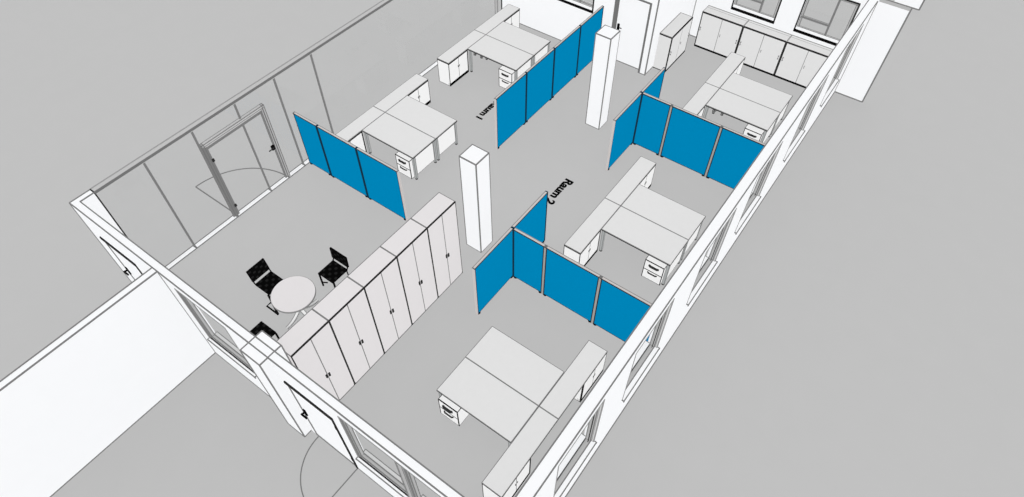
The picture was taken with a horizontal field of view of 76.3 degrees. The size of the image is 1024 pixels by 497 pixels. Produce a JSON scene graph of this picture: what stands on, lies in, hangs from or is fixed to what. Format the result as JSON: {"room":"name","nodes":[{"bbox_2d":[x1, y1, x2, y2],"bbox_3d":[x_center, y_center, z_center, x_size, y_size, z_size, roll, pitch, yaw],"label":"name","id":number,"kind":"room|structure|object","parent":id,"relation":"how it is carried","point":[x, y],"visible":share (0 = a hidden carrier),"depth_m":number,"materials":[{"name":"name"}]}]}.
{"room":"open-plan office","nodes":[
{"label":"open-plan office","id":0,"kind":"room"},
{"bbox_2d":[0,268,214,496],"bbox_3d":[-8.330,3.912,9.388,0.150,2.653,8.710,30,57,21],"label":"wall","id":1,"kind":"structure","parent":0,"point":[66,404],"depth_m":10.53,"materials":[{"name":"white paint"}]},
{"bbox_2d":[69,189,463,496],"bbox_3d":[-3.907,2.167,10.765,9.486,2.655,0.443,31,58,22],"label":"wall","id":2,"kind":"structure","parent":0,"point":[267,358],"depth_m":10.06,"materials":[{"name":"white paint"}]},
{"bbox_2d":[99,236,142,279],"bbox_3d":[-7.016,0.645,12.378,1.060,2.005,0.145,30,57,21],"label":"door","id":3,"kind":"structure","parent":2,"relation":"in","point":[131,267],"depth_m":12.03,"materials":[{"name":"white paint"}]},
{"bbox_2d":[174,288,256,378],"bbox_3d":[-4.915,1.395,10.973,1.299,1.614,0.217,30,57,21],"label":"window","id":4,"kind":"structure","parent":2,"relation":"in","point":[228,348],"depth_m":11.49,"materials":[{"name":"grey"}]},
{"bbox_2d":[283,381,357,468],"bbox_3d":[-3.051,2.894,10.560,1.035,2.070,0.145,30,57,21],"label":"door","id":5,"kind":"structure","parent":2,"relation":"in","point":[324,426],"depth_m":10.54,"materials":[{"name":"white paint"}]},
{"bbox_2d":[337,416,412,496],"bbox_3d":[-1.939,3.098,9.629,1.235,1.614,0.217,30,57,21],"label":"window","id":6,"kind":"structure","parent":2,"relation":"in","point":[398,483],"depth_m":10.16,"materials":[{"name":"grey"}]},
{"bbox_2d":[402,466,440,496],"bbox_3d":[-0.994,3.639,9.201,1.144,1.614,0.217,30,57,21],"label":"window","id":7,"kind":"structure","parent":2,"relation":"in","point":[410,478],"depth_m":9.25,"materials":[{"name":"grey"}]},
{"bbox_2d":[90,0,500,269],"bbox_3d":[-3.913,-4.041,15.659,0.164,2.644,12.082,30,57,21],"label":"wall","id":8,"kind":"structure","parent":0,"point":[190,128],"depth_m":13.88,"materials":[{"name":"grey"}]},
{"bbox_2d":[199,103,290,216],"bbox_3d":[-5.747,-1.889,14.249,0.126,2.134,1.604,30,57,21],"label":"door","id":9,"kind":"structure","parent":8,"relation":"in","point":[275,146],"depth_m":13.85,"materials":[{"name":"grey"}]},
{"bbox_2d":[170,0,804,496],"bbox_3d":[0.512,-1.759,15.547,9.490,0.010,15.110,30,57,21],"label":"floor","id":10,"kind":"structure","parent":0,"point":[294,227],"depth_m":14.29,"materials":[{"name":"grey"}]},
{"bbox_2d":[246,258,282,314],"bbox_3d":[-4.797,0.737,13.053,0.723,0.812,0.631,30,57,21],"label":"chair","id":11,"kind":"object","parent":10,"relation":"on","point":[270,280],"visible":0.94,"depth_m":13.00,"materials":[{"name":"black"}]},
{"bbox_2d":[250,321,279,338],"bbox_3d":[-4.765,1.660,12.319,0.469,0.812,0.487,30,57,21],"label":"chair","id":12,"kind":"object","parent":10,"relation":"on","point":[260,326],"visible":0.25,"depth_m":12.35,"materials":[{"name":"black"}]},
{"bbox_2d":[270,276,318,328],"bbox_3d":[-4.207,1.097,12.814,0.856,0.740,0.856,30,57,21],"label":"round table","id":13,"kind":"object","parent":10,"relation":"on","point":[293,294],"visible":0.91,"depth_m":12.53,"materials":[{"name":"laminate"}]},
{"bbox_2d":[293,111,330,174],"bbox_3d":[-4.586,-2.397,15.056,0.750,1.552,0.084,30,57,21],"label":"screen","id":14,"kind":"object","parent":10,"relation":"on","point":[307,128],"visible":1,"depth_m":14.96,"materials":[{"name":"blue fabric"}]},
{"bbox_2d":[277,309,354,399],"bbox_3d":[-3.311,2.013,11.153,0.429,2.212,0.800,30,57,21],"label":"tall cabinet","id":15,"kind":"object","parent":10,"relation":"on","point":[311,345],"visible":0.75,"depth_m":10.56,"materials":[{"name":"laminate"}]},
{"bbox_2d":[318,247,348,287],"bbox_3d":[-3.615,0.475,13.255,0.469,0.812,0.487,30,57,21],"label":"chair","id":16,"kind":"object","parent":10,"relation":"on","point":[333,271],"visible":0.99,"depth_m":13.18,"materials":[{"name":"black fabric"}]},
{"bbox_2d":[316,125,367,197],"bbox_3d":[-3.794,-1.944,14.698,1.200,1.552,0.084,30,57,21],"label":"screen","id":17,"kind":"object","parent":10,"relation":"on","point":[341,156],"visible":1,"depth_m":14.61,"materials":[{"name":"blue fabric"}]},
{"bbox_2d":[312,277,384,383],"bbox_3d":[-2.840,1.505,11.554,0.429,2.212,0.800,30,57,21],"label":"tall cabinet","id":18,"kind":"object","parent":10,"relation":"on","point":[347,309],"visible":0.94,"depth_m":11.10,"materials":[{"name":"laminate"}]},
{"bbox_2d":[336,106,384,151],"bbox_3d":[-3.712,-2.660,15.781,0.400,0.741,1.600,30,57,21],"label":"sideboard","id":19,"kind":"object","parent":10,"relation":"on","point":[352,133],"visible":0.44,"depth_m":15.54,"materials":[{"name":"white laminate"}]},
{"bbox_2d":[347,246,411,352],"bbox_3d":[-2.368,0.998,11.954,0.429,2.212,0.800,30,57,21],"label":"tall cabinet","id":20,"kind":"object","parent":10,"relation":"on","point":[379,274],"visible":0.92,"depth_m":11.51,"materials":[{"name":"laminate"}]},
{"bbox_2d":[356,147,407,220],"bbox_3d":[-2.828,-1.391,14.262,1.190,1.552,0.084,30,57,21],"label":"screen","id":21,"kind":"object","parent":10,"relation":"on","point":[382,181],"visible":1,"depth_m":14.16,"materials":[{"name":"blue fabric"}]},
{"bbox_2d":[362,113,436,179],"bbox_3d":[-2.668,-2.452,15.616,1.600,0.741,0.800,30,57,21],"label":"desk","id":22,"kind":"object","parent":10,"relation":"on","point":[391,131],"visible":1,"depth_m":15.32,"materials":[{"name":"white laminate"}]},
{"bbox_2d":[374,73,430,111],"bbox_3d":[-2.769,-3.675,16.582,0.400,0.741,1.600,30,57,21],"label":"sideboard","id":23,"kind":"object","parent":10,"relation":"on","point":[416,87],"visible":0.68,"depth_m":16.43,"materials":[{"name":"white laminate"}]},
{"bbox_2d":[395,151,413,178],"bbox_3d":[-2.381,-2.071,15.404,0.434,0.602,0.630,30,57,21],"label":"drawer pedestal","id":24,"kind":"object","parent":10,"relation":"on","point":[404,163],"visible":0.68,"depth_m":15.17,"materials":[{"name":"white laminate"}]},
{"bbox_2d":[380,218,437,324],"bbox_3d":[-1.897,0.491,12.355,0.429,2.212,0.800,30,57,21],"label":"tall cabinet","id":25,"kind":"object","parent":10,"relation":"on","point":[410,244],"visible":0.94,"depth_m":11.91,"materials":[{"name":"laminate"}]},
{"bbox_2d":[385,95,457,160],"bbox_3d":[-2.196,-2.959,16.017,1.600,0.741,0.800,30,57,21],"label":"desk","id":26,"kind":"object","parent":10,"relation":"on","point":[409,110],"visible":0.88,"depth_m":15.71,"materials":[{"name":"white laminate"}]},
{"bbox_2d":[411,192,462,297],"bbox_3d":[-1.426,-0.017,12.756,0.429,2.212,0.800,30,57,21],"label":"tall cabinet","id":27,"kind":"object","parent":10,"relation":"on","point":[439,215],"visible":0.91,"depth_m":12.32,"materials":[{"name":"laminate"}]},
{"bbox_2d":[438,395,468,425],"bbox_3d":[-0.954,2.732,11.611,0.434,0.602,0.630,30,57,21],"label":"drawer pedestal","id":28,"kind":"object","parent":10,"relation":"on","point":[448,408],"visible":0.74,"depth_m":11.34,"materials":[{"name":"white laminate"}]},
{"bbox_2d":[437,30,484,85],"bbox_3d":[-1.349,-5.203,17.789,0.400,0.741,1.600,30,57,21],"label":"sideboard","id":29,"kind":"object","parent":10,"relation":"on","point":[453,64],"visible":0.86,"depth_m":17.48,"materials":[{"name":"white laminate"}]},
{"bbox_2d":[459,144,492,252],"bbox_3d":[-0.709,-0.945,13.221,0.412,2.633,0.412,30,57,21],"label":"column","id":30,"kind":"structure","parent":10,"relation":"on","point":[474,162],"depth_m":12.88,"materials":[{"name":"white paint"}]},
{"bbox_2d":[476,101,493,119],"bbox_3d":[-0.627,-3.602,16.992,0.200,0.006,0.789,30,57,21],"label":"floor lettering","id":31,"kind":"object","parent":10,"relation":"on","point":[490,106],"depth_m":16.98,"materials":[{"name":"black"}]},
{"bbox_2d":[436,357,538,446],"bbox_3d":[-0.427,2.793,11.474,1.600,0.741,0.800,30,57,21],"label":"desk","id":32,"kind":"object","parent":10,"relation":"on","point":[476,391],"visible":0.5,"depth_m":11.16,"materials":[{"name":"grey"}]},
{"bbox_2d":[472,227,512,314],"bbox_3d":[-0.349,0.462,12.798,0.084,1.552,1.220,30,57,21],"label":"screen","id":33,"kind":"object","parent":10,"relation":"on","point":[494,269],"visible":1,"depth_m":12.67,"materials":[{"name":"blue fabric"}]},
{"bbox_2d":[475,4,519,34],"bbox_3d":[-0.407,-6.218,18.590,0.400,0.741,1.600,30,57,21],"label":"sideboard","id":34,"kind":"object","parent":10,"relation":"on","point":[510,14],"visible":0.51,"depth_m":18.40,"materials":[{"name":"white laminate"}]},
{"bbox_2d":[468,35,533,80],"bbox_3d":[-0.305,-4.995,17.624,1.600,0.741,0.800,30,57,21],"label":"desk","id":35,"kind":"object","parent":10,"relation":"on","point":[513,58],"visible":0.77,"depth_m":17.31,"materials":[{"name":"grey"}]},
{"bbox_2d":[499,66,513,87],"bbox_3d":[-0.019,-4.614,17.412,0.434,0.602,0.630,30,57,21],"label":"drawer pedestal","id":36,"kind":"object","parent":10,"relation":"on","point":[506,75],"visible":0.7,"depth_m":17.15,"materials":[{"name":"white laminate"}]},
{"bbox_2d":[494,72,526,148],"bbox_3d":[-0.028,-3.320,15.785,0.084,1.552,1.220,30,57,21],"label":"screen","id":37,"kind":"object","parent":10,"relation":"on","point":[510,104],"visible":1,"depth_m":15.68,"materials":[{"name":"blue fabric"}]},
{"bbox_2d":[465,326,563,405],"bbox_3d":[0.044,2.285,11.875,1.600,0.741,0.800,30,57,21],"label":"desk","id":38,"kind":"object","parent":10,"relation":"on","point":[497,353],"visible":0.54,"depth_m":11.57,"materials":[{"name":"white laminate"}]},
{"bbox_2d":[486,21,550,63],"bbox_3d":[0.166,-5.502,18.025,1.600,0.741,0.800,30,57,21],"label":"desk","id":39,"kind":"object","parent":10,"relation":"on","point":[526,41],"visible":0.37,"depth_m":17.70,"materials":[{"name":"white laminate"}]},
{"bbox_2d":[482,406,558,496],"bbox_3d":[0.149,3.511,10.907,0.400,0.741,1.600,30,57,21],"label":"sideboard","id":40,"kind":"object","parent":10,"relation":"on","point":[512,469],"visible":1,"depth_m":10.59,"materials":[{"name":"grey"}]},
{"bbox_2d":[511,191,547,242],"bbox_3d":[0.355,-0.296,13.397,0.084,1.552,1.180,30,57,21],"label":"screen","id":41,"kind":"object","parent":10,"relation":"on","point":[532,222],"visible":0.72,"depth_m":13.16,"materials":[{"name":"blue fabric"}]},
{"bbox_2d":[513,227,546,293],"bbox_3d":[0.333,0.264,12.955,0.750,1.552,0.084,30,57,21],"label":"screen","id":42,"kind":"object","parent":10,"relation":"on","point":[528,252],"visible":0.99,"depth_m":12.85,"materials":[{"name":"blue fabric"}]},
{"bbox_2d":[525,48,554,121],"bbox_3d":[0.683,-4.086,16.390,0.084,1.552,1.200,30,57,21],"label":"screen","id":43,"kind":"object","parent":10,"relation":"on","point":[540,74],"visible":0.99,"depth_m":16.31,"materials":[{"name":"blue fabric"}]},
{"bbox_2d":[548,178,573,204],"bbox_3d":[1.101,-1.322,15.192,0.225,0.006,0.927,30,57,21],"label":"floor lettering","id":44,"kind":"object","parent":10,"relation":"on","point":[567,181],"depth_m":15.25,"materials":[{"name":"black paint"}]},
{"bbox_2d":[552,25,580,97],"bbox_3d":[1.391,-4.848,16.992,0.084,1.552,1.200,30,57,21],"label":"screen","id":45,"kind":"object","parent":10,"relation":"on","point":[567,49],"visible":1,"depth_m":16.91,"materials":[{"name":"blue fabric"}]},
{"bbox_2d":[542,245,601,322],"bbox_3d":[1.122,0.715,12.598,1.200,1.552,0.084,30,57,21],"label":"screen","id":46,"kind":"object","parent":10,"relation":"on","point":[566,281],"visible":1,"depth_m":12.50,"materials":[{"name":"blue fabric"}]},
{"bbox_2d":[539,340,607,418],"bbox_3d":[1.092,2.496,11.708,0.400,0.741,1.600,30,57,21],"label":"sideboard","id":47,"kind":"object","parent":10,"relation":"on","point":[585,369],"visible":0.85,"depth_m":11.47,"materials":[{"name":"grey"}]},
{"bbox_2d":[576,5,603,75],"bbox_3d":[2.077,-5.585,17.574,0.084,1.552,1.130,30,57,21],"label":"screen","id":48,"kind":"object","parent":10,"relation":"on","point":[592,24],"visible":0.68,"depth_m":17.41,"materials":[{"name":"blue fabric"}]},
{"bbox_2d":[563,198,619,265],"bbox_3d":[1.690,-0.269,13.892,0.400,0.741,1.600,30,57,21],"label":"sideboard","id":49,"kind":"object","parent":10,"relation":"on","point":[583,244],"visible":0.89,"depth_m":13.55,"materials":[{"name":"white laminate"}]},
{"bbox_2d":[585,25,620,129],"bbox_3d":[2.157,-4.050,15.673,0.412,2.633,0.412,30,57,21],"label":"column","id":50,"kind":"structure","parent":10,"relation":"on","point":[606,42],"depth_m":15.38,"materials":[{"name":"white paint"}]},
{"bbox_2d":[592,276,651,341],"bbox_3d":[2.100,1.275,12.156,1.220,1.552,0.084,30,57,21],"label":"screen","id":51,"kind":"object","parent":10,"relation":"on","point":[618,310],"visible":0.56,"depth_m":12.06,"materials":[{"name":"blue fabric"}]},
{"bbox_2d":[605,92,641,170],"bbox_3d":[2.622,-2.737,15.324,0.084,1.552,1.220,30,57,21],"label":"screen","id":52,"kind":"object","parent":10,"relation":"on","point":[624,123],"visible":1,"depth_m":15.20,"materials":[{"name":"blue fabric"}]},
{"bbox_2d":[605,156,655,205],"bbox_3d":[2.633,-1.284,14.694,0.400,0.741,1.600,30,57,21],"label":"sideboard","id":53,"kind":"object","parent":10,"relation":"on","point":[642,170],"visible":0.73,"depth_m":14.45,"materials":[{"name":"white laminate"}]},
{"bbox_2d":[599,206,688,284],"bbox_3d":[2.736,-0.059,13.727,1.600,0.741,0.800,30,57,21],"label":"desk","id":54,"kind":"object","parent":10,"relation":"on","point":[656,241],"visible":1,"depth_m":13.42,"materials":[{"name":"white laminate"}]},
{"bbox_2d":[632,92,672,155],"bbox_3d":[3.313,-2.938,15.483,0.760,1.552,0.084,30,57,21],"label":"screen","id":55,"kind":"object","parent":10,"relation":"on","point":[653,113],"visible":1,"depth_m":15.41,"materials":[{"name":"blue fabric"}]},
{"bbox_2d":[640,67,665,97],"bbox_3d":[3.319,-3.488,15.917,0.084,1.552,1.140,30,57,21],"label":"screen","id":56,"kind":"object","parent":10,"relation":"on","point":[654,86],"visible":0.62,"depth_m":15.55,"materials":[{"name":"blue fabric"}]},
{"bbox_2d":[641,255,666,285],"bbox_3d":[3.037,0.334,13.505,0.434,0.602,0.630,30,57,21],"label":"drawer pedestal","id":57,"kind":"object","parent":10,"relation":"on","point":[654,269],"visible":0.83,"depth_m":13.28,"materials":[{"name":"white laminate"}]},
{"bbox_2d":[621,184,705,259],"bbox_3d":[3.207,-0.567,14.127,1.600,0.741,0.800,30,57,21],"label":"desk","id":58,"kind":"object","parent":10,"relation":"on","point":[643,201],"visible":0.78,"depth_m":13.83,"materials":[{"name":"white laminate"}]},
{"bbox_2d":[653,12,692,71],"bbox_3d":[4.437,-5.661,17.921,0.417,1.100,1.202,30,57,21],"label":"base cabinet","id":59,"kind":"object","parent":10,"relation":"on","point":[672,41],"visible":0.98,"depth_m":17.65,"materials":[{"name":"laminate"}]},
{"bbox_2d":[659,105,722,176],"bbox_3d":[4.112,-2.480,15.122,1.220,1.552,0.084,30,57,21],"label":"screen","id":60,"kind":"object","parent":10,"relation":"on","point":[690,139],"visible":1,"depth_m":15.05,"materials":[{"name":"blue fabric"}]},
{"bbox_2d":[682,82,718,116],"bbox_3d":[4.589,-3.389,16.356,0.400,0.741,1.600,30,57,21],"label":"sideboard","id":61,"kind":"object","parent":10,"relation":"on","point":[697,103],"visible":0.48,"depth_m":16.14,"materials":[{"name":"white laminate"}]},
{"bbox_2d":[694,5,748,57],"bbox_3d":[5.820,-6.008,18.195,1.202,1.100,0.417,30,57,21],"label":"base cabinet","id":62,"kind":"object","parent":10,"relation":"on","point":[719,31],"visible":0.91,"depth_m":18.00,"materials":[{"name":"laminate"}]},
{"bbox_2d":[706,52,745,87],"bbox_3d":[5.531,-4.404,17.157,0.400,0.741,1.600,30,57,21],"label":"sideboard","id":63,"kind":"object","parent":10,"relation":"on","point":[734,62],"visible":0.59,"depth_m":16.89,"materials":[{"name":"white laminate"}]},
{"bbox_2d":[705,126,764,188],"bbox_3d":[5.085,-1.924,14.682,1.190,1.552,0.084,30,57,21],"label":"screen","id":64,"kind":"object","parent":10,"relation":"on","point":[734,152],"visible":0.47,"depth_m":14.61,"materials":[{"name":"blue fabric"}]},
{"bbox_2d":[703,88,779,142],"bbox_3d":[5.634,-3.179,16.191,1.600,0.741,0.800,30,57,21],"label":"desk","id":65,"kind":"object","parent":10,"relation":"on","point":[747,111],"visible":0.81,"depth_m":15.88,"materials":[{"name":"grey"}]},
{"bbox_2d":[743,124,763,140],"bbox_3d":[5.932,-2.783,15.966,0.434,0.602,0.630,30,57,21],"label":"drawer pedestal","id":66,"kind":"object","parent":10,"relation":"on","point":[751,131],"visible":0.34,"depth_m":15.65,"materials":[{"name":"white laminate"}]},
{"bbox_2d":[715,72,792,133],"bbox_3d":[6.105,-3.687,16.591,1.600,0.741,0.800,30,57,21],"label":"desk","id":67,"kind":"object","parent":10,"relation":"on","point":[772,98],"visible":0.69,"depth_m":16.29,"materials":[{"name":"white laminate"}]},
{"bbox_2d":[735,19,791,75],"bbox_3d":[6.792,-5.452,17.757,1.202,1.100,0.417,30,57,21],"label":"base cabinet","id":68,"kind":"object","parent":10,"relation":"on","point":[762,45],"visible":0.91,"depth_m":17.55,"materials":[{"name":"laminate"}]},
{"bbox_2d":[774,35,832,87],"bbox_3d":[7.763,-4.896,17.318,1.202,1.100,0.417,30,57,21],"label":"base cabinet","id":69,"kind":"object","parent":10,"relation":"on","point":[801,59],"visible":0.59,"depth_m":17.13,"materials":[{"name":"laminate"}]},
{"bbox_2d":[501,0,692,75],"bbox_3d":[2.414,-7.517,18.414,4.935,2.654,2.595,30,57,21],"label":"wall","id":70,"kind":"structure","parent":0,"point":[556,19],"depth_m":18.04,"materials":[{"name":"white paint"}]},
{"bbox_2d":[558,0,594,13],"bbox_3d":[1.744,-7.113,17.425,1.290,1.240,0.292,30,57,21],"label":"window","id":71,"kind":"structure","parent":70,"relation":"in","point":[581,4],"depth_m":17.70,"materials":[{"name":"grey"}]},
{"bbox_2d":[612,0,651,72],"bbox_3d":[3.149,-5.777,17.384,1.035,2.112,0.188,30,57,21],"label":"door","id":72,"kind":"structure","parent":70,"relation":"in","point":[631,17],"depth_m":17.34,"materials":[{"name":"white paint"}]},
{"bbox_2d":[515,0,877,496],"bbox_3d":[4.249,-0.414,12.805,0.215,2.654,15.060,30,57,21],"label":"wall","id":73,"kind":"structure","parent":0,"point":[611,385],"depth_m":11.15,"materials":[{"name":"white paint"}]},
{"bbox_2d":[553,399,604,496],"bbox_3d":[0.891,2.987,9.716,0.312,1.614,1.239,30,57,21],"label":"window","id":74,"kind":"structure","parent":73,"relation":"in","point":[582,447],"depth_m":10.29,"materials":[{"name":"grey"}]},
{"bbox_2d":[621,298,674,402],"bbox_3d":[2.146,1.636,10.783,0.312,1.614,1.279,30,57,21],"label":"window","id":75,"kind":"structure","parent":73,"relation":"in","point":[647,351],"depth_m":11.34,"materials":[{"name":"grey"}]},
{"bbox_2d":[686,208,736,305],"bbox_3d":[3.558,0.116,11.983,0.312,1.614,1.274,30,57,21],"label":"window","id":76,"kind":"structure","parent":73,"relation":"in","point":[708,264],"depth_m":12.50,"materials":[{"name":"grey"}]},
{"bbox_2d":[734,141,782,234],"bbox_3d":[4.830,-1.254,13.065,0.312,1.614,1.274,30,57,21],"label":"window","id":77,"kind":"structure","parent":73,"relation":"in","point":[754,197],"depth_m":13.56,"materials":[{"name":"grey"}]},
{"bbox_2d":[782,75,828,162],"bbox_3d":[6.359,-2.899,14.365,0.312,1.614,1.264,30,57,21],"label":"window","id":78,"kind":"structure","parent":73,"relation":"in","point":[800,130],"depth_m":14.83,"materials":[{"name":"grey"}]},
{"bbox_2d":[819,24,863,106],"bbox_3d":[7.746,-4.393,15.544,0.312,1.614,1.274,30,57,21],"label":"window","id":79,"kind":"structure","parent":73,"relation":"in","point":[835,80],"depth_m":15.97,"materials":[{"name":"grey"}]},
{"bbox_2d":[689,0,867,48],"bbox_3d":[6.844,-6.175,17.360,4.265,2.643,0.134,30,57,21],"label":"wall","id":80,"kind":"structure","parent":0,"point":[789,10],"depth_m":17.24,"materials":[{"name":"white paint"}]},
{"bbox_2d":[731,0,781,23],"bbox_3d":[6.517,-6.693,17.125,1.230,1.230,0.202,30,57,21],"label":"window","id":81,"kind":"structure","parent":80,"relation":"in","point":[760,15],"depth_m":17.43,"materials":[{"name":"grey"}]},
{"bbox_2d":[793,0,860,45],"bbox_3d":[7.955,-5.870,16.475,1.270,1.230,0.202,30,57,21],"label":"window","id":82,"kind":"structure","parent":80,"relation":"in","point":[808,32],"depth_m":16.72,"materials":[{"name":"grey"}]},
{"bbox_2d":[835,0,912,101],"bbox_3d":[8.999,-4.912,16.355,0.775,2.661,0.213,30,57,21],"label":"wall","id":83,"kind":"structure","parent":0,"point":[888,18],"depth_m":16.17,"materials":[{"name":"white paint"}]},
{"bbox_2d":[894,0,924,10],"bbox_3d":[12.184,-8.314,19.054,0.774,2.651,0.212,30,57,21],"label":"wall","id":84,"kind":"structure","parent":0,"point":[916,4],"depth_m":19.90,"materials":[{"name":"white paint"}]},
{"label":"outside","id":85,"kind":"structure","parent":0,"visible":0},
{"bbox_2d":[0,0,1023,496],"bbox_3d":[14.277,-15.875,26.919,140.000,0.338,160.000,30,57,21],"label":"ground","id":86,"kind":"structure","parent":85,"point":[861,334],"depth_m":14.25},
{"bbox_2d":[195,168,283,210],"bbox_3d":[-6.386,-1.581,15.412,1.515,0.006,1.530,30,57,21],"label":"door swing line","id":87,"kind":"object","parent":86,"relation":"on","point":[242,168],"visible":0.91,"depth_m":15.45,"materials":[{"name":"grey"}]},
{"bbox_2d":[300,437,356,496],"bbox_3d":[-3.323,3.858,11.117,0.980,0.006,0.970,30,57,21],"label":"door swing line","id":88,"kind":"object","parent":86,"relation":"on","point":[317,437],"visible":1,"depth_m":11.11,"materials":[{"name":"grey"}]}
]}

